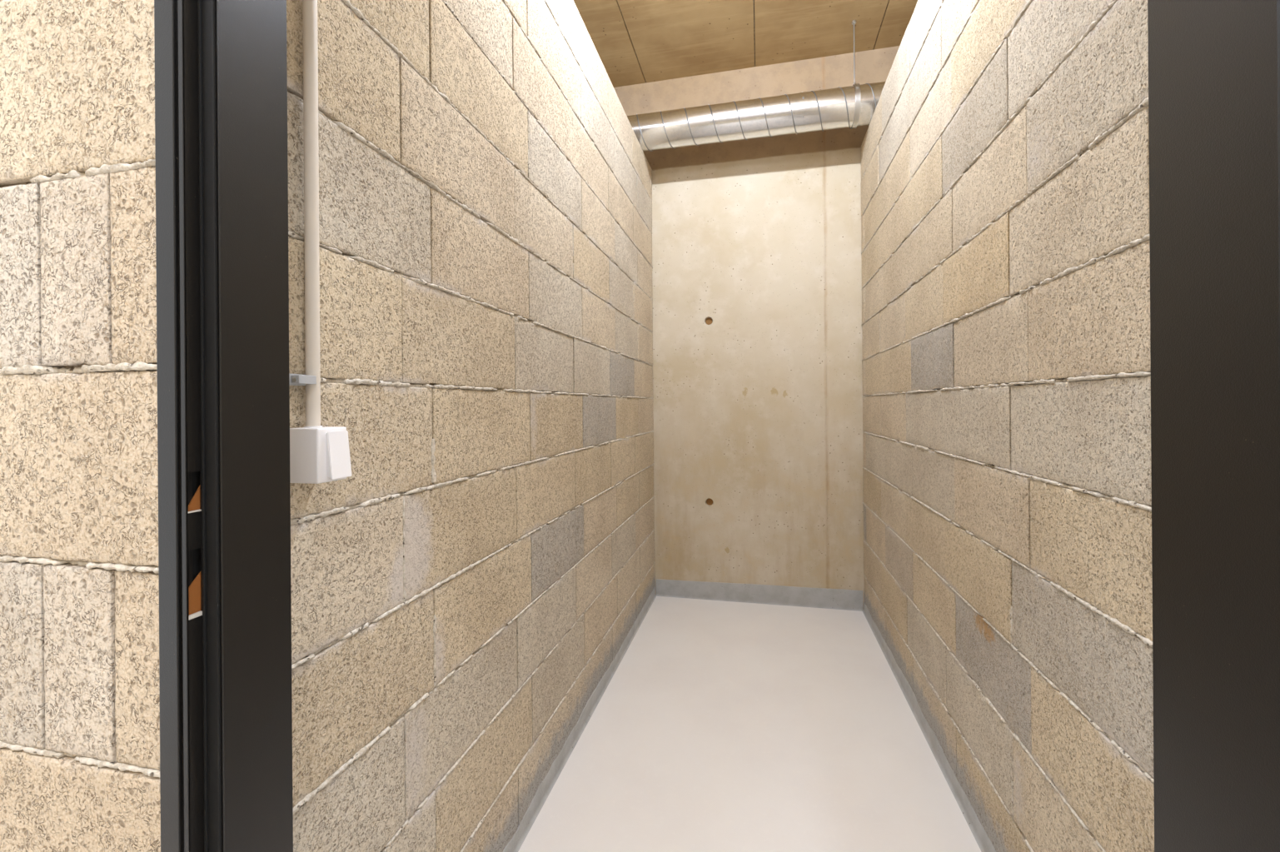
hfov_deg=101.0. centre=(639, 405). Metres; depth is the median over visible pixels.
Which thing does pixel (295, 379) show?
clip
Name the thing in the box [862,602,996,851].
baseboard
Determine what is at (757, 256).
wall
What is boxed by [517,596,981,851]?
floor
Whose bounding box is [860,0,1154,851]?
wall
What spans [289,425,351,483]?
light switch
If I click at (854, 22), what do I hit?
hanger
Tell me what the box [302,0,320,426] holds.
conduit
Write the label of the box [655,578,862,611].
baseboard
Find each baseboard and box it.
[502,586,656,851]
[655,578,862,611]
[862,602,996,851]
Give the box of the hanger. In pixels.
[850,19,860,129]
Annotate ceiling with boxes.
[573,0,917,87]
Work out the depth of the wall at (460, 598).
1.26 m
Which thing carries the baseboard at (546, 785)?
attached to the wall at (460, 598)
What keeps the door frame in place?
attached to the wall at (80, 693)
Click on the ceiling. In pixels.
(636, 42)
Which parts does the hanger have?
threaded rod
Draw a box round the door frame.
[154,0,1279,851]
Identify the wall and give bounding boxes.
[0,0,177,851]
[286,0,655,851]
[613,45,899,610]
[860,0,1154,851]
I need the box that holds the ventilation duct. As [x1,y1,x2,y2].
[627,81,885,151]
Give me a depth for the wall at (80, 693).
0.59 m
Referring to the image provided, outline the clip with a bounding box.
[288,373,316,385]
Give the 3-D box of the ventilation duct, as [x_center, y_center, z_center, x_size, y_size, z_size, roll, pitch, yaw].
[0.599,-1.693,3.142,4.500,0.216,0.216,0,0,13]

